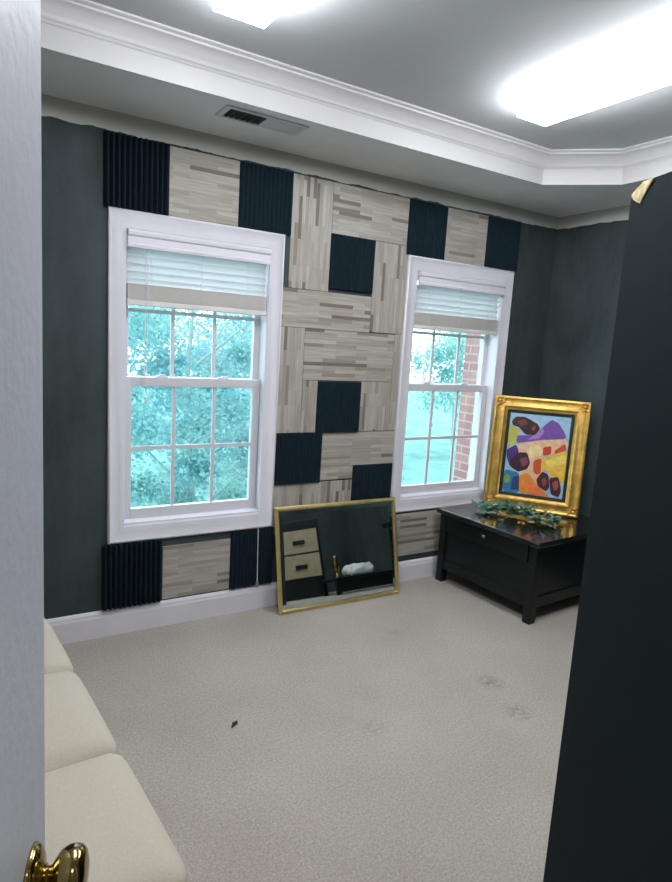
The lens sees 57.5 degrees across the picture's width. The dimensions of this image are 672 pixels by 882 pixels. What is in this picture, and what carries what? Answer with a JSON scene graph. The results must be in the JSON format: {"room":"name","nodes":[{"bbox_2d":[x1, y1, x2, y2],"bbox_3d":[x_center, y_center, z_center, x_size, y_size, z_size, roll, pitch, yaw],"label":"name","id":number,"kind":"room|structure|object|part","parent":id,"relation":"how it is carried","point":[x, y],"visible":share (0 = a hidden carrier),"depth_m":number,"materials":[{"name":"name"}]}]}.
{"room":"studio","nodes":[
{"label":"studio","id":0,"kind":"room"},
{"bbox_2d":[41,94,558,618],"bbox_3d":[-0.395,-0.388,3.560,4.727,3.020,0.170,-2,10,-31],"label":"wall","id":1,"kind":"structure","parent":0,"point":[74,214],"depth_m":3.01,"materials":[{"name":"grey paint"}]},
{"bbox_2d":[102,539,161,610],"bbox_3d":[-1.073,0.705,3.235,0.306,0.345,0.036,-2,10,-31],"label":"panel","id":2,"kind":"object","parent":1,"relation":"attached to","point":[131,571],"visible":1,"depth_m":3.22,"materials":[{"name":"black fabric"}]},
{"bbox_2d":[103,130,169,214],"bbox_3d":[-0.947,-1.274,2.927,0.304,0.327,0.036,-2,10,-31],"label":"panel","id":3,"kind":"object","parent":1,"relation":"attached to","point":[135,170],"visible":1,"depth_m":2.91,"materials":[{"name":"black fabric"}]},
{"bbox_2d":[107,206,284,544],"bbox_3d":[-0.769,-0.315,3.330,0.930,1.664,0.186,-2,10,-31],"label":"window","id":4,"kind":"structure","parent":1,"relation":"in","point":[126,523],"depth_m":3.30,"materials":[{"name":"white paint"}]},
{"bbox_2d":[131,387,249,504],"bbox_3d":[-0.787,0.028,3.378,0.671,0.650,0.010,-2,10,-31],"label":"grille","id":5,"kind":"object","parent":4,"relation":"attached to","point":[242,500],"depth_m":3.41,"materials":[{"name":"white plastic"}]},
{"bbox_3d":[-0.803,0.408,3.426,0.759,0.026,0.096,-2,10,-31],"label":"sill","id":6,"kind":"part","parent":4,"relation":"part of","materials":[{"name":"white paint"}]},
{"bbox_2d":[129,308,253,377],"bbox_3d":[-0.764,-0.680,3.300,0.691,0.672,0.010,-2,10,-31],"label":"grille","id":7,"kind":"object","parent":4,"relation":"attached to","point":[172,331],"depth_m":3.33,"materials":[{"name":"white plastic"}]},
{"bbox_3d":[-0.764,-0.677,3.301,0.755,0.757,0.034,-2,10,-31],"label":"sash","id":8,"kind":"part","parent":4,"relation":"part of","materials":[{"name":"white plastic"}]},
{"bbox_3d":[-0.788,0.032,3.380,0.755,0.756,0.034,-2,10,-31],"label":"sash","id":9,"kind":"part","parent":4,"relation":"part of","materials":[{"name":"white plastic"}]},
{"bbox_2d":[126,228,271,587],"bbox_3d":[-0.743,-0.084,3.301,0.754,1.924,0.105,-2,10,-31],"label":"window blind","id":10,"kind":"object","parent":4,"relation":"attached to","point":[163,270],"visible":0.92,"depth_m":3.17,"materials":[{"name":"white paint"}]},
{"bbox_3d":[-0.952,-0.653,3.061,0.004,0.590,0.005,-2,10,-31],"label":"tilt cord","id":11,"kind":"part","parent":10,"relation":"part of","materials":[{"name":"white plastic"}]},
{"bbox_3d":[-0.948,-0.585,3.076,0.004,0.728,0.005,-2,10,-31],"label":"tilt cord","id":12,"kind":"part","parent":10,"relation":"part of","materials":[{"name":"white plastic"}]},
{"bbox_3d":[-0.720,-0.700,3.227,0.747,0.026,0.052,-2,10,-31],"label":"rail","id":13,"kind":"part","parent":10,"relation":"part of","materials":[{"name":"white plastic"}]},
{"bbox_3d":[-0.413,-0.067,3.463,0.018,1.805,0.008,8,10,29],"label":"lift cord","id":14,"kind":"part","parent":10,"relation":"part of","materials":[{"name":"white fabric"}]},
{"bbox_2d":[162,539,230,598],"bbox_3d":[-0.779,0.713,3.434,0.387,0.302,0.006,-2,10,-31],"label":"panel","id":15,"kind":"object","parent":1,"relation":"attached to","point":[198,567],"visible":1,"depth_m":3.43,"materials":[{"name":"beige wood"}]},
{"bbox_2d":[169,146,239,226],"bbox_3d":[-0.665,-1.286,3.115,0.366,0.326,0.006,-2,10,-31],"label":"panel","id":16,"kind":"object","parent":1,"relation":"attached to","point":[202,186],"visible":1,"depth_m":3.11,"materials":[{"name":"beige wood"}]},
{"bbox_2d":[46,556,450,644],"bbox_3d":[-0.427,0.928,3.686,4.427,0.142,0.016,-2,10,-31],"label":"baseboard","id":17,"kind":"structure","parent":1,"relation":"attached to","point":[96,624],"depth_m":3.40,"materials":[{"name":"white paint"}]},
{"bbox_2d":[229,527,273,588],"bbox_3d":[-0.492,0.683,3.595,0.268,0.345,0.021,-2,10,-31],"label":"panel","id":18,"kind":"object","parent":1,"relation":"attached to","point":[243,543],"visible":0.98,"depth_m":3.58,"materials":[{"name":"fabric"}]},
{"bbox_2d":[238,161,293,234],"bbox_3d":[-0.370,-1.294,3.284,0.307,0.327,0.021,-2,10,-31],"label":"panel","id":19,"kind":"object","parent":1,"relation":"attached to","point":[265,193],"visible":1,"depth_m":3.27,"materials":[{"name":"fabric"}]},
{"bbox_2d":[276,326,304,432],"bbox_3d":[-0.263,-0.347,3.543,0.154,0.610,0.006,-2,10,-31],"label":"panel","id":20,"kind":"object","parent":1,"relation":"attached to","point":[292,338],"visible":1,"depth_m":3.54,"materials":[{"name":"beige wood"}]},
{"bbox_2d":[274,433,322,484],"bbox_3d":[-0.220,0.105,3.649,0.303,0.303,0.021,-2,10,-31],"label":"panel","id":21,"kind":"object","parent":1,"relation":"attached to","point":[297,455],"visible":1,"depth_m":3.64,"materials":[{"name":"fabric"}]},
{"bbox_2d":[300,380,317,432],"bbox_3d":[-0.161,-0.204,3.633,0.101,0.311,0.006,-2,10,-31],"label":"panel","id":22,"kind":"object","parent":1,"relation":"attached to","point":[309,387],"visible":1,"depth_m":3.63,"materials":[{"name":"beige wood"}]},
{"bbox_2d":[288,173,333,291],"bbox_3d":[-0.140,-1.165,3.459,0.259,0.608,0.006,-2,10,-31],"label":"panel","id":23,"kind":"object","parent":1,"relation":"attached to","point":[312,207],"visible":1,"depth_m":3.45,"materials":[{"name":"beige wood"}]},
{"bbox_2d":[272,479,351,534],"bbox_3d":[-0.143,0.403,3.763,0.544,0.308,0.006,-2,10,-31],"label":"panel","id":24,"kind":"object","parent":1,"relation":"attached to","point":[339,490],"visible":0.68,"depth_m":3.74,"materials":[{"name":"beige wood"}]},
{"bbox_2d":[281,287,371,332],"bbox_3d":[-0.047,-0.762,3.594,0.600,0.214,0.006,-2,10,-31],"label":"panel","id":25,"kind":"object","parent":1,"relation":"attached to","point":[301,308],"visible":1,"depth_m":3.58,"materials":[{"name":"beige wood"}]},
{"bbox_2d":[320,466,352,479],"bbox_3d":[0.002,0.198,3.811,0.235,0.081,0.006,-2,10,-31],"label":"panel","id":26,"kind":"object","parent":1,"relation":"attached to","point":[337,472],"visible":1,"depth_m":3.81,"materials":[{"name":"beige wood"}]},
{"bbox_2d":[315,382,361,432],"bbox_3d":[0.018,-0.204,3.734,0.306,0.306,0.021,-2,10,-31],"label":"panel","id":27,"kind":"object","parent":1,"relation":"attached to","point":[338,403],"visible":1,"depth_m":3.72,"materials":[{"name":"fabric"}]},
{"bbox_2d":[303,328,394,381],"bbox_3d":[0.087,-0.513,3.725,0.639,0.297,0.006,-2,10,-31],"label":"panel","id":28,"kind":"object","parent":1,"relation":"attached to","point":[331,355],"visible":1,"depth_m":3.71,"materials":[{"name":"beige wood"}]},
{"bbox_2d":[328,233,375,292],"bbox_3d":[0.099,-1.045,3.620,0.305,0.306,0.021,-2,10,-31],"label":"panel","id":29,"kind":"object","parent":1,"relation":"attached to","point":[352,259],"visible":1,"depth_m":3.61,"materials":[{"name":"fabric"}]},
{"bbox_2d":[321,431,393,466],"bbox_3d":[0.141,0.047,3.867,0.539,0.212,0.006,-2,10,-31],"label":"panel","id":30,"kind":"object","parent":1,"relation":"attached to","point":[374,447],"visible":1,"depth_m":3.86,"materials":[{"name":"beige wood"}]},
{"bbox_2d":[331,182,409,245],"bbox_3d":[0.214,-1.340,3.642,0.541,0.278,0.006,-2,10,-31],"label":"panel","id":31,"kind":"object","parent":1,"relation":"attached to","point":[358,212],"visible":1,"depth_m":3.63,"materials":[{"name":"beige wood"}]},
{"bbox_2d":[350,463,392,500],"bbox_3d":[0.231,0.302,3.963,0.304,0.305,0.021,-2,10,-31],"label":"panel","id":32,"kind":"object","parent":1,"relation":"attached to","point":[370,481],"visible":0.75,"depth_m":3.94,"materials":[{"name":"fabric"}]},
{"bbox_2d":[359,382,390,430],"bbox_3d":[0.244,-0.217,3.879,0.228,0.311,0.006,-2,10,-31],"label":"panel","id":33,"kind":"object","parent":1,"relation":"attached to","point":[375,396],"visible":1,"depth_m":3.88,"materials":[{"name":"beige wood"}]},
{"bbox_2d":[369,241,407,334],"bbox_3d":[0.327,-0.939,3.789,0.248,0.540,0.006,-2,10,-31],"label":"panel","id":34,"kind":"object","parent":1,"relation":"attached to","point":[390,264],"visible":1,"depth_m":3.78,"materials":[{"name":"beige wood"}]},
{"bbox_2d":[388,334,401,430],"bbox_3d":[0.376,-0.371,3.929,0.053,0.614,0.006,-2,10,-31],"label":"panel","id":35,"kind":"object","parent":1,"relation":"attached to","point":[397,340],"visible":1,"depth_m":3.92,"materials":[{"name":"beige wood"}]},
{"bbox_2d":[396,510,440,555],"bbox_3d":[0.618,0.632,4.273,0.580,0.300,0.006,-2,10,-31],"label":"panel","id":36,"kind":"object","parent":1,"relation":"attached to","point":[417,532],"visible":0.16,"depth_m":4.24,"materials":[{"name":"beige wood"}]},
{"bbox_2d":[406,199,448,259],"bbox_3d":[0.578,-1.327,3.858,0.303,0.327,0.021,-2,10,-31],"label":"panel","id":37,"kind":"object","parent":1,"relation":"attached to","point":[427,223],"visible":1,"depth_m":3.85,"materials":[{"name":"fabric"}]},
{"bbox_2d":[390,255,513,512],"bbox_3d":[0.758,-0.366,4.253,0.930,1.664,0.186,-2,10,-31],"label":"window","id":38,"kind":"structure","parent":1,"relation":"in","point":[492,354],"depth_m":4.28,"materials":[{"name":"white paint"}]},
{"bbox_3d":[0.724,0.357,4.349,0.759,0.026,0.096,-2,10,-31],"label":"sill","id":39,"kind":"part","parent":38,"relation":"part of","materials":[{"name":"white paint"}]},
{"bbox_2d":[405,391,476,483],"bbox_3d":[0.740,-0.024,4.301,0.671,0.650,0.010,-2,10,-31],"label":"grille","id":40,"kind":"object","parent":38,"relation":"attached to","point":[473,479],"depth_m":4.34,"materials":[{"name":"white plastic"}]},
{"bbox_3d":[0.739,-0.019,4.303,0.755,0.756,0.034,-2,10,-31],"label":"sash","id":41,"kind":"part","parent":38,"relation":"part of","materials":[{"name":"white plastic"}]},
{"bbox_2d":[413,330,483,383],"bbox_3d":[0.763,-0.731,4.223,0.691,0.672,0.010,-2,10,-31],"label":"grille","id":42,"kind":"object","parent":38,"relation":"attached to","point":[481,364],"depth_m":4.30,"materials":[{"name":"white plastic"}]},
{"bbox_3d":[0.762,-0.729,4.225,0.755,0.757,0.034,-2,10,-31],"label":"sash","id":43,"kind":"part","parent":38,"relation":"part of","materials":[{"name":"white plastic"}]},
{"bbox_2d":[414,271,505,334],"bbox_3d":[0.825,-0.911,4.111,0.751,0.355,0.085,-2,10,-31],"label":"window blind","id":44,"kind":"object","parent":38,"relation":"attached to","point":[449,303],"visible":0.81,"depth_m":4.09,"materials":[{"name":"white paint"}]},
{"bbox_3d":[0.807,-0.752,4.150,0.747,0.026,0.052,-2,10,-31],"label":"rail","id":45,"kind":"part","parent":44,"relation":"part of","materials":[{"name":"white plastic"}]},
{"bbox_2d":[444,208,488,265],"bbox_3d":[0.859,-1.338,4.036,0.356,0.326,0.006,-2,10,-31],"label":"panel","id":46,"kind":"object","parent":1,"relation":"attached to","point":[466,234],"visible":1,"depth_m":4.03,"materials":[{"name":"beige wood"}]},
{"bbox_2d":[484,216,521,271],"bbox_3d":[1.147,-1.346,4.202,0.304,0.327,0.021,-2,10,-31],"label":"panel","id":47,"kind":"object","parent":1,"relation":"attached to","point":[503,235],"visible":1,"depth_m":4.19,"materials":[{"name":"fabric"}]},
{"bbox_2d":[62,573,579,881],"bbox_3d":[0.898,1.482,1.525,4.727,0.120,5.200,-2,10,-31],"label":"floor","id":48,"kind":"structure","parent":0,"point":[414,734],"depth_m":2.54,"materials":[{"name":"beige carpet"}]},
{"bbox_2d":[44,618,187,881],"bbox_3d":[-1.174,0.818,1.784,0.896,0.860,2.144,-3,11,-36],"label":"sofa","id":49,"kind":"object","parent":48,"relation":"on","point":[93,797],"visible":0.56,"depth_m":1.52,"materials":[{"name":"beige fabric"}]},
{"bbox_2d":[44,618,73,674],"bbox_3d":[-1.342,0.820,2.145,0.714,0.179,0.490,-3,11,-36],"label":"seat cushion","id":50,"kind":"object","parent":49,"relation":"on","point":[56,659],"depth_m":2.19,"materials":[{"name":"beige fabric"}]},
{"bbox_2d":[44,671,117,772],"bbox_3d":[-1.048,0.900,1.752,0.714,0.179,0.500,-3,11,-36],"label":"seat cushion","id":51,"kind":"object","parent":49,"relation":"on","point":[75,730],"depth_m":1.80,"materials":[{"name":"beige fabric"}]},
{"bbox_2d":[45,753,187,881],"bbox_3d":[-0.748,0.981,1.351,0.714,0.179,0.510,-3,11,-36],"label":"seat cushion","id":52,"kind":"object","parent":49,"relation":"on","point":[95,800],"depth_m":1.44,"materials":[{"name":"beige fabric"}]},
{"bbox_2d":[274,497,399,614],"bbox_3d":[0.029,0.697,3.812,0.868,0.618,0.148,-2,10,-30],"label":"mirror","id":53,"kind":"object","parent":48,"relation":"on","point":[333,553],"visible":1,"depth_m":3.79,"materials":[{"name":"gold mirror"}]},
{"bbox_2d":[435,501,589,624],"bbox_3d":[1.268,0.766,4.161,0.854,0.520,0.844,-3,11,-35],"label":"coffee table","id":54,"kind":"object","parent":48,"relation":"on","point":[530,565],"visible":0.69,"depth_m":3.85,"materials":[{"name":"black wood"}]},
{"bbox_3d":[0.750,0.734,4.264,0.055,0.488,0.055,-3,11,-35],"label":"leg","id":55,"kind":"part","parent":54,"relation":"part of","materials":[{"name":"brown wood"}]},
{"bbox_3d":[0.948,0.907,3.976,0.022,0.070,0.692,-3,11,-35],"label":"rail","id":56,"kind":"part","parent":54,"relation":"part of","materials":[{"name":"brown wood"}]},
{"bbox_3d":[0.961,0.716,3.947,0.010,0.328,0.692,-3,11,-35],"label":"panel","id":57,"kind":"part","parent":54,"relation":"part of","materials":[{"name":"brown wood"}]},
{"bbox_3d":[0.955,0.619,3.923,0.020,0.105,0.678,-3,11,-35],"label":"drawer","id":58,"kind":"part","parent":54,"relation":"part of","materials":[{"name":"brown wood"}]},
{"bbox_2d":[470,498,565,528],"bbox_3d":[1.204,0.452,4.080,0.659,0.112,0.270,10,11,35],"label":"leaf spray","id":59,"kind":"object","parent":54,"relation":"on","point":[529,513],"visible":1,"depth_m":4.07,"materials":[{"name":"green plant"}]},
{"bbox_3d":[1.173,0.855,3.661,0.055,0.488,0.055,-3,11,-35],"label":"leg","id":60,"kind":"part","parent":54,"relation":"part of","materials":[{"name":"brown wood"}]},
{"bbox_2d":[484,395,591,517],"bbox_3d":[1.384,0.099,4.239,0.628,0.785,0.138,7,9,20],"label":"framed painting","id":61,"kind":"object","parent":54,"relation":"on","point":[537,453],"visible":0.97,"depth_m":4.23,"materials":[{"name":"gold"}]},
{"bbox_3d":[1.477,0.954,3.884,0.690,0.070,0.022,-3,11,-35],"label":"rail","id":62,"kind":"part","parent":54,"relation":"part of","materials":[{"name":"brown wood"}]},
{"bbox_3d":[1.488,0.762,3.856,0.690,0.328,0.010,-3,11,-35],"label":"panel","id":63,"kind":"part","parent":54,"relation":"part of","materials":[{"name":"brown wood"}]},
{"bbox_2d":[543,171,671,881],"bbox_3d":[0.798,0.427,1.268,0.042,2.028,0.930,2,9,-12],"label":"panel","id":64,"kind":"object","parent":48,"relation":"on","point":[611,818],"visible":1,"depth_m":1.53,"materials":[{"name":"black paint"}]},
{"bbox_2d":[41,48,647,216],"bbox_3d":[0.545,-1.306,1.954,4.427,0.020,3.200,-2,10,-31],"label":"ceiling","id":65,"kind":"structure","parent":0,"point":[64,76],"depth_m":3.09,"materials":[{"name":"paint"}]},
{"bbox_2d":[215,105,308,135],"bbox_3d":[-0.340,-1.484,2.849,0.410,0.012,0.150,-2,10,-31],"label":"ceiling vent","id":66,"kind":"object","parent":65,"relation":"in","point":[230,112],"visible":1,"depth_m":2.84,"materials":[{"name":"white metal"}]},
{"bbox_2d":[90,0,671,148],"bbox_3d":[1.029,-1.367,1.150,4.727,0.100,5.370,-2,10,-31],"label":"ceiling","id":67,"kind":"structure","parent":0,"point":[470,61],"depth_m":2.42,"materials":[{"name":"paint"}]},
{"bbox_2d":[212,0,292,27],"bbox_3d":[-0.015,-1.409,1.609,0.204,0.084,1.240,-2,10,-31],"label":"ceiling light","id":68,"kind":"object","parent":67,"relation":"attached to","point":[260,13],"visible":1,"depth_m":2.07,"materials":[{"name":"white paint"}]},
{"bbox_2d":[41,0,671,169],"bbox_3d":[0.571,-1.423,1.945,3.463,0.090,2.190,-2,10,-31],"label":"trim","id":69,"kind":"structure","parent":67,"relation":"attached to","point":[87,17],"depth_m":2.77,"materials":[{"name":"white wood"}]},
{"bbox_2d":[41,22,671,184],"bbox_3d":[0.569,-1.381,1.952,3.530,0.176,2.257,-2,10,-31],"label":"trim","id":70,"kind":"structure","parent":67,"relation":"attached to","point":[54,38],"depth_m":2.81,"materials":[{"name":"white wood"}]},
{"bbox_2d":[517,37,671,125],"bbox_3d":[1.246,-1.451,2.372,0.204,0.084,1.240,-2,10,-31],"label":"ceiling light","id":71,"kind":"object","parent":67,"relation":"attached to","point":[649,68],"visible":1,"depth_m":2.52,"materials":[{"name":"white paint"}]},
{"bbox_2d":[538,205,629,516],"bbox_3d":[2.947,-0.073,2.474,0.150,2.900,5.200,-2,10,-31],"label":"wall","id":72,"kind":"structure","parent":0,"point":[590,246],"depth_m":4.29,"materials":[{"name":"grey paint"}]},
{"bbox_3d":[1.393,0.100,0.774,4.577,2.901,0.120,-2,10,-31],"label":"wall","id":73,"kind":"structure","parent":0,"visible":0},
{"bbox_2d":[0,0,89,881],"bbox_3d":[-0.282,0.493,0.342,0.153,2.030,0.766,2,9,-12],"label":"door","id":74,"kind":"structure","parent":73,"relation":"in","point":[23,857],"depth_m":0.57,"materials":[{"name":"grey paint"}]},
{"bbox_3d":[-0.298,0.470,0.665,0.054,0.057,0.057,2,9,-12],"label":"knob","id":75,"kind":"part","parent":74,"relation":"part of","materials":[{"name":"gold metal"}]},
{"label":"outside","id":76,"kind":"structure","parent":0,"visible":0},
{"bbox_2d":[129,374,459,506],"bbox_3d":[-6.740,-1.237,26.254,75.000,0.150,44.820,-2,10,-31],"label":"lawn","id":77,"kind":"structure","parent":76,"point":[417,420],"depth_m":18.84,"materials":[{"name":"green plant"}]},
{"bbox_2d":[128,305,186,465],"bbox_3d":[-4.683,-1.885,10.971,4.098,6.204,4.540,1,9,-14],"label":"leafy tree","id":78,"kind":"object","parent":77,"relation":"on","point":[134,395],"visible":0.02,"depth_m":11.09,"materials":[{"name":"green plant"}]},
{"bbox_2d":[128,305,252,506],"bbox_3d":[-1.749,-0.057,6.642,2.320,4.212,2.314,7,10,23],"label":"leafy tree","id":79,"kind":"object","parent":77,"relation":"on","point":[195,425],"visible":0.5,"depth_m":6.44,"materials":[{"name":"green plant"}]},
{"bbox_2d":[147,309,251,432],"bbox_3d":[-1.392,-2.410,13.569,5.059,6.750,4.928,11,12,40],"label":"leafy tree","id":80,"kind":"object","parent":77,"relation":"on","point":[201,324],"visible":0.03,"depth_m":13.29,"materials":[{"name":"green plant"}]},
{"bbox_2d":[152,313,251,491],"bbox_3d":[-1.218,-1.255,9.384,3.184,5.791,3.385,0,10,-22],"label":"leafy tree","id":81,"kind":"object","parent":77,"relation":"on","point":[204,351],"visible":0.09,"depth_m":9.12,"materials":[{"name":"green plant"}]},
{"bbox_2d":[210,312,251,392],"bbox_3d":[-1.878,-2.927,20.159,5.010,5.670,4.527,6,9,18],"label":"leafy tree","id":82,"kind":"object","parent":77,"relation":"on","point":[218,312],"visible":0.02,"depth_m":19.91,"materials":[{"name":"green plant"}]},
{"bbox_2d":[410,331,466,480],"bbox_3d":[2.012,-0.137,10.257,2.154,3.705,1.874,6,9,16],"label":"leafy tree","id":83,"kind":"object","parent":77,"relation":"on","point":[451,349],"visible":0.34,"depth_m":10.03,"materials":[{"name":"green plant"}]},
{"bbox_2d":[417,332,464,445],"bbox_3d":[5.287,-1.946,17.399,6.192,5.619,5.708,2,9,-12],"label":"leafy tree","id":84,"kind":"object","parent":77,"relation":"on","point":[461,375],"visible":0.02,"depth_m":17.58,"materials":[{"name":"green plant"}]},
{"bbox_2d":[453,333,480,480],"bbox_3d":[2.070,-0.472,5.638,1.700,5.800,0.800,-2,10,-31],"label":"brick wing","id":85,"kind":"object","parent":77,"relation":"on","point":[472,348],"visible":0.02,"depth_m":5.49}
]}

